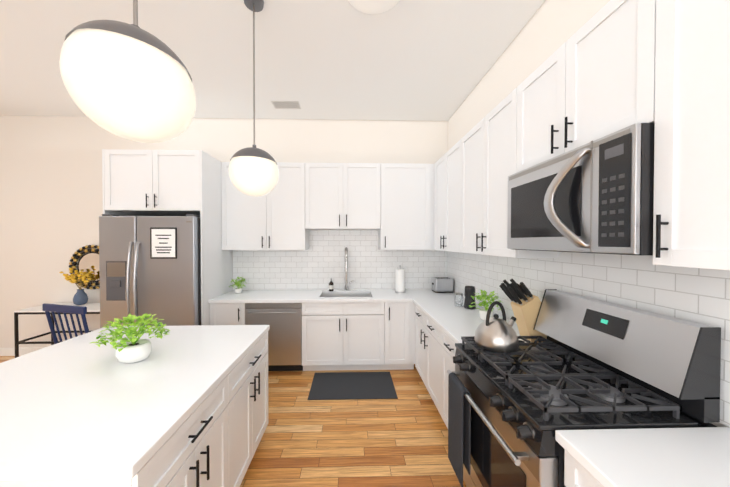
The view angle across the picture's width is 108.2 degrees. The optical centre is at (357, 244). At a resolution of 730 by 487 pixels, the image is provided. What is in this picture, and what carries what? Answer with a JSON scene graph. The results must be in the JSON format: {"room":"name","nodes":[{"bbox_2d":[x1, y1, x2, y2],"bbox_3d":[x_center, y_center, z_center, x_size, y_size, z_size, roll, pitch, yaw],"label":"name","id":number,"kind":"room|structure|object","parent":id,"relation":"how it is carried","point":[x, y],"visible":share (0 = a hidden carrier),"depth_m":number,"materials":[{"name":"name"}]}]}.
{"room":"kitchen","nodes":[
{"label":"kitchen","id":0,"kind":"room"},
{"bbox_2d":[0,116,447,347],"bbox_3d":[-2.611,-0.117,3.797,8.136,3.330,0.150,0,1,-1],"label":"wall","id":1,"kind":"structure","parent":0,"point":[50,194],"depth_m":3.68,"materials":[{"name":"beige paint"}]},
{"bbox_2d":[0,347,44,355],"bbox_3d":[-4.705,1.491,3.679,3.639,0.114,0.013,0,1,-1],"label":"baseboard","id":2,"kind":"structure","parent":1,"relation":"attached to","point":[11,351],"depth_m":3.67,"materials":[{"name":"white paint"}]},
{"bbox_2d":[69,245,99,289],"bbox_3d":[-3.686,0.314,3.670,0.621,0.623,0.054,0,1,-1],"label":"round mirror","id":3,"kind":"object","parent":1,"relation":"attached to","point":[88,262],"visible":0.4,"depth_m":3.68,"materials":[{"name":"grey mirror"}]},
{"bbox_2d":[221,162,272,249],"bbox_3d":[-1.441,-0.500,3.578,0.636,1.140,0.322,0,1,-1],"label":"upper cabinet","id":4,"kind":"object","parent":1,"relation":"attached to","point":[247,221],"depth_m":3.43,"materials":[{"name":"white wood"}]},
{"bbox_2d":[273,162,308,249],"bbox_3d":[-0.932,-0.500,3.592,0.620,1.140,0.322,0,1,-1],"label":"upper cabinet","id":5,"kind":"object","parent":1,"relation":"attached to","point":[291,191],"depth_m":3.44,"materials":[{"name":"white wood"}]},
{"bbox_2d":[233,230,446,289],"bbox_3d":[-0.231,0.195,3.783,3.064,0.894,0.006,0,1,-1],"label":"backsplash","id":6,"kind":"structure","parent":1,"relation":"attached to","point":[319,264],"depth_m":3.78,"materials":[{"name":"tile"}]},
{"bbox_2d":[309,163,380,229],"bbox_3d":[-0.189,-0.640,3.609,0.987,0.860,0.322,0,1,-1],"label":"upper cabinet","id":7,"kind":"object","parent":1,"relation":"attached to","point":[342,196],"depth_m":3.45,"materials":[{"name":"white wood"}]},
{"bbox_2d":[378,163,433,249],"bbox_3d":[0.639,-0.500,3.632,0.787,1.140,0.322,0,1,-1],"label":"upper cabinet","id":8,"kind":"object","parent":1,"relation":"attached to","point":[392,204],"depth_m":3.48,"materials":[{"name":"white wood"}]},
{"bbox_2d":[0,356,465,486],"bbox_3d":[-2.514,1.640,0.078,8.136,0.100,7.630,0,1,-1],"label":"floor","id":9,"kind":"structure","parent":0,"point":[401,440],"depth_m":2.11,"materials":[{"name":"brown wood"}]},
{"bbox_2d":[14,303,99,357],"bbox_3d":[-3.595,1.181,3.471,1.250,0.740,0.420,0,1,-1],"label":"console table","id":10,"kind":"object","parent":9,"relation":"on","point":[93,308],"visible":0.38,"depth_m":3.27,"materials":[{"name":"white"}]},
{"bbox_2d":[59,268,92,304],"bbox_3d":[-3.784,0.559,3.565,0.401,0.502,0.157,0,1,-1],"label":"vase","id":11,"kind":"object","parent":10,"relation":"on","point":[80,297],"visible":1,"depth_m":3.54,"materials":[{"name":"blue"}]},
{"bbox_2d":[42,303,88,343],"bbox_3d":[-2.443,1.039,2.485,0.500,1.053,0.496,0,1,14],"label":"chair","id":12,"kind":"object","parent":9,"relation":"on","point":[63,309],"visible":0.31,"depth_m":2.26,"materials":[{"name":"blue paint"}]},
{"bbox_2d":[0,332,267,486],"bbox_3d":[-1.334,1.142,1.481,1.328,0.865,1.325,0,1,-1],"label":"kitchen island","id":13,"kind":"object","parent":9,"relation":"on","point":[214,440],"visible":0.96,"depth_m":1.35,"materials":[{"name":"white wood"}]},
{"bbox_2d":[0,325,269,481],"bbox_3d":[-1.361,0.689,1.475,1.315,0.039,1.375,0,1,-1],"label":"island countertop","id":14,"kind":"structure","parent":13,"relation":"on","point":[81,407],"depth_m":1.16,"materials":[{"name":"white stone"}]},
{"bbox_2d":[91,313,169,362],"bbox_3d":[-1.296,0.541,1.518,0.365,0.254,0.311,0,1,-1],"label":"potted plant","id":15,"kind":"object","parent":14,"relation":"on","point":[133,349],"visible":1,"depth_m":1.49,"materials":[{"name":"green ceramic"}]},
{"bbox_2d":[99,214,200,327],"bbox_3d":[-2.301,0.602,3.239,1.022,1.880,0.897,0,1,-1],"label":"refrigerator","id":16,"kind":"object","parent":9,"relation":"on","point":[151,265],"visible":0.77,"depth_m":2.88,"materials":[{"name":"grey metal"}]},
{"bbox_2d":[102,149,232,324],"bbox_3d":[-2.300,0.243,3.325,1.092,2.620,0.797,0,1,-1],"label":"surround","id":17,"kind":"object","parent":9,"relation":"on","point":[159,182],"visible":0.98,"depth_m":2.97,"materials":[{"name":"white wood"}]},
{"bbox_2d":[210,303,244,324],"bbox_3d":[-1.548,1.119,3.443,0.415,0.864,0.619,0,1,-1],"label":"base cabinet","id":18,"kind":"object","parent":9,"relation":"on","point":[220,313],"depth_m":3.14,"materials":[{"name":"white wood"}]},
{"bbox_2d":[245,303,302,370],"bbox_3d":[-1.006,1.121,3.434,0.662,0.862,0.666,0,1,-1],"label":"dishwasher","id":19,"kind":"object","parent":9,"relation":"on","point":[284,322],"visible":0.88,"depth_m":3.14,"materials":[{"name":"grey metal"}]},
{"bbox_2d":[302,302,385,370],"bbox_3d":[-0.176,1.206,3.479,0.994,0.689,0.619,0,1,-1],"label":"base cabinet","id":20,"kind":"object","parent":9,"relation":"on","point":[360,336],"depth_m":3.17,"materials":[{"name":"white wood"}]},
{"bbox_2d":[308,372,397,399],"bbox_3d":[-0.050,1.553,2.929,0.910,0.008,0.545,0,1,-1],"label":"mat","id":21,"kind":"object","parent":9,"relation":"on","point":[347,385],"visible":1,"depth_m":2.88,"materials":[{"name":"grey rubber"}]},
{"bbox_2d":[374,302,414,369],"bbox_3d":[0.481,1.119,3.495,0.439,0.864,0.619,0,1,-1],"label":"base cabinet","id":22,"kind":"object","parent":9,"relation":"on","point":[400,316],"depth_m":3.19,"materials":[{"name":"white wood"}]},
{"bbox_2d":[405,289,412,296],"bbox_3d":[0.655,0.666,3.475,0.004,0.039,0.360,0,1,-1],"label":"countertop","id":23,"kind":"structure","parent":22,"relation":"on","point":[407,290],"depth_m":3.49,"materials":[{"name":"white stone"}]},
{"bbox_2d":[415,305,434,403],"bbox_3d":[1.014,1.128,2.704,0.626,0.864,1.028,0,1,-1],"label":"base cabinet","id":24,"kind":"object","parent":9,"relation":"on","point":[424,326],"depth_m":2.71,"materials":[{"name":"white wood"}]},
{"bbox_2d":[209,289,454,302],"bbox_3d":[-0.223,0.666,3.460,3.064,0.039,0.647,0,1,-1],"label":"countertop","id":25,"kind":"structure","parent":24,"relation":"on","point":[377,295],"depth_m":3.30,"materials":[{"name":"white stone"}]},
{"bbox_2d":[229,277,245,293],"bbox_3d":[-1.573,0.533,3.507,0.234,0.224,0.222,0,1,-1],"label":"potted plant","id":26,"kind":"object","parent":25,"relation":"on","point":[238,290],"visible":1,"depth_m":3.50,"materials":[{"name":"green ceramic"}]},
{"bbox_2d":[329,278,333,290],"bbox_3d":[-0.359,0.554,3.657,0.068,0.179,0.069,0,1,-1],"label":"soap bottle","id":27,"kind":"object","parent":25,"relation":"on","point":[331,286],"visible":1,"depth_m":3.63,"materials":[{"name":"brown plastic"}]},
{"bbox_2d":[321,294,370,296],"bbox_3d":[-0.144,0.769,3.470,0.684,0.165,0.414,0,1,-1],"label":"sink","id":28,"kind":"object","parent":25,"relation":"in","point":[346,295],"visible":0.08,"depth_m":3.66,"materials":[{"name":"silver metal"}]},
{"bbox_2d":[344,247,353,290],"bbox_3d":[-0.106,0.340,3.628,0.141,0.608,0.232,0,1,-1],"label":"faucet","id":29,"kind":"object","parent":25,"relation":"on","point":[346,270],"visible":1,"depth_m":3.69,"materials":[{"name":"silver metal"}]},
{"bbox_2d":[395,265,405,292],"bbox_3d":[0.588,0.461,3.601,0.150,0.366,0.150,0,1,-1],"label":"paper towel","id":30,"kind":"object","parent":25,"relation":"on","point":[400,280],"visible":1,"depth_m":3.55,"materials":[{"name":"white paper"}]},
{"bbox_2d":[432,277,452,292],"bbox_3d":[1.155,0.549,3.596,0.265,0.190,0.170,0,1,-1],"label":"toaster","id":31,"kind":"object","parent":25,"relation":"on","point":[442,284],"visible":0.98,"depth_m":3.51,"materials":[{"name":"silver metal"}]},
{"bbox_2d":[413,297,532,342],"bbox_3d":[1.007,0.677,2.464,0.656,0.039,1.378,0,1,-1],"label":"countertop","id":32,"kind":"structure","parent":24,"relation":"on","point":[456,322],"depth_m":2.42,"materials":[{"name":"white stone"}]},
{"bbox_2d":[455,293,462,306],"bbox_3d":[1.079,0.584,2.794,0.086,0.139,0.086,0,1,-1],"label":"glass jar","id":33,"kind":"object","parent":32,"relation":"on","point":[458,299],"visible":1,"depth_m":2.76,"materials":[{"name":"white"}]},
{"bbox_2d":[464,286,475,309],"bbox_3d":[1.161,0.539,2.716,0.116,0.230,0.116,0,1,-1],"label":"coffee grinder","id":34,"kind":"object","parent":32,"relation":"on","point":[469,293],"visible":0.9,"depth_m":2.67,"materials":[{"name":"black plastic"}]},
{"bbox_2d":[469,290,500,319],"bbox_3d":[1.126,0.531,2.313,0.283,0.254,0.259,0,1,-1],"label":"potted plant","id":35,"kind":"object","parent":32,"relation":"on","point":[483,312],"visible":0.79,"depth_m":2.29,"materials":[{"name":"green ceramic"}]},
{"bbox_2d":[500,279,546,342],"bbox_3d":[1.178,0.456,1.861,0.318,0.416,0.153,0,1,4],"label":"knife block","id":36,"kind":"object","parent":32,"relation":"on","point":[525,304],"visible":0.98,"depth_m":1.80,"materials":[{"name":"brown wood"}]},
{"bbox_2d":[435,324,455,428],"bbox_3d":[1.031,1.135,2.046,0.626,0.864,0.525,0,1,-1],"label":"base cabinet","id":37,"kind":"object","parent":9,"relation":"on","point":[435,349],"depth_m":2.21,"materials":[{"name":"white wood"}]},
{"bbox_2d":[564,450,602,486],"bbox_3d":[1.071,1.153,0.473,0.626,0.864,1.003,0,1,-1],"label":"base cabinet","id":38,"kind":"object","parent":9,"relation":"on","point":[575,475],"depth_m":0.91,"materials":[{"name":"white wood"}]},
{"bbox_2d":[555,427,729,486],"bbox_3d":[1.067,0.703,0.233,0.652,0.039,1.478,0,1,-1],"label":"countertop","id":39,"kind":"structure","parent":38,"relation":"on","point":[673,457],"depth_m":0.85,"materials":[{"name":"white stone"}]},
{"bbox_2d":[447,289,720,486],"bbox_3d":[0.969,0.940,1.375,0.752,1.271,0.790,0,1,-1],"label":"stove","id":40,"kind":"object","parent":9,"relation":"on","point":[589,363],"visible":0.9,"depth_m":1.15,"materials":[{"name":"black metal"}]},
{"bbox_2d":[448,372,470,486],"bbox_3d":[0.600,1.074,1.560,0.048,0.539,0.205,0,1,-1],"label":"dish towel","id":41,"kind":"object","parent":40,"relation":"hanging from","point":[459,430],"visible":0.98,"depth_m":1.52,"materials":[{"name":"grey fabric"}]},
{"bbox_2d":[474,301,518,352],"bbox_3d":[0.848,0.471,1.577,0.272,0.270,0.236,0,1,-1],"label":"kettle","id":42,"kind":"object","parent":40,"relation":"on","point":[495,333],"visible":1,"depth_m":1.51,"materials":[{"name":"silver metal"}]},
{"bbox_2d":[0,0,544,120],"bbox_3d":[-2.514,-1.789,0.039,8.136,0.100,7.630,0,1,-1],"label":"ceiling","id":43,"kind":"structure","parent":0,"point":[423,60],"depth_m":2.41,"materials":[{"name":"white paint"}]},
{"bbox_2d":[59,0,195,142],"bbox_3d":[-0.712,-1.043,0.845,0.330,1.410,0.330,0,1,-1],"label":"pendant light","id":44,"kind":"object","parent":43,"relation":"hanging from","point":[130,82],"visible":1,"depth_m":0.74,"materials":[{"name":"white glass"}]},
{"bbox_2d":[228,0,278,196],"bbox_3d":[-0.745,-1.056,1.908,0.340,1.410,0.340,0,1,-1],"label":"pendant light","id":45,"kind":"object","parent":43,"relation":"hanging from","point":[253,170],"visible":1,"depth_m":1.81,"materials":[{"name":"white glass"}]},
{"bbox_2d":[271,101,300,108],"bbox_3d":[-0.897,-1.770,3.357,0.340,0.014,0.180,0,1,-1],"label":"ceiling vent","id":46,"kind":"object","parent":43,"relation":"in","point":[286,104],"visible":0.98,"depth_m":3.33,"materials":[{"name":"white metal"}]},
{"bbox_2d":[348,0,399,13],"bbox_3d":[0.118,-1.736,1.793,0.430,0.045,0.430,0,1,-1],"label":"flush ceiling light","id":47,"kind":"object","parent":43,"relation":"attached to","point":[372,6],"visible":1,"depth_m":1.90,"materials":[{"name":"white glass"}]},
{"bbox_2d":[448,0,729,427],"bbox_3d":[1.478,-0.076,0.156,0.150,3.330,7.320,0,1,-1],"label":"wall","id":48,"kind":"structure","parent":0,"point":[555,21],"depth_m":2.13,"materials":[{"name":"beige paint"}]},
{"bbox_2d":[434,142,457,251],"bbox_3d":[1.174,-0.494,3.045,0.292,1.140,0.919,0,1,-1],"label":"upper cabinet","id":49,"kind":"object","parent":48,"relation":"attached to","point":[446,168],"depth_m":3.04,"materials":[{"name":"white wood"}]},
{"bbox_2d":[458,83,557,257],"bbox_3d":[1.195,-0.484,2.205,0.292,1.140,0.999,0,1,-1],"label":"upper cabinet","id":50,"kind":"object","parent":48,"relation":"attached to","point":[490,152],"depth_m":2.10,"materials":[{"name":"white wood"}]},
{"bbox_2d":[522,0,653,169],"bbox_3d":[1.217,-0.749,1.362,0.292,0.590,0.798,0,1,-1],"label":"upper cabinet","id":51,"kind":"object","parent":48,"relation":"attached to","point":[610,67],"depth_m":1.21,"materials":[{"name":"white wood"}]},
{"bbox_2d":[507,123,654,254],"bbox_3d":[1.147,-0.207,1.367,0.432,0.486,0.790,0,1,-1],"label":"microwave","id":52,"kind":"object","parent":51,"relation":"attached to","point":[596,196],"visible":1,"depth_m":1.14,"materials":[{"name":"silver metal"}]},
{"bbox_2d":[447,251,729,426],"bbox_3d":[1.360,0.339,1.660,0.006,0.654,4.322,0,1,-1],"label":"backsplash","id":53,"kind":"structure","parent":48,"relation":"attached to","point":[696,295],"depth_m":1.37,"materials":[{"name":"tile"}]},
{"bbox_2d":[653,0,729,270],"bbox_3d":[1.232,-0.480,0.766,0.292,1.115,0.520,0,1,-1],"label":"upper cabinet","id":54,"kind":"object","parent":48,"relation":"attached to","point":[691,209],"depth_m":0.86,"materials":[{"name":"white wood"}]}
]}

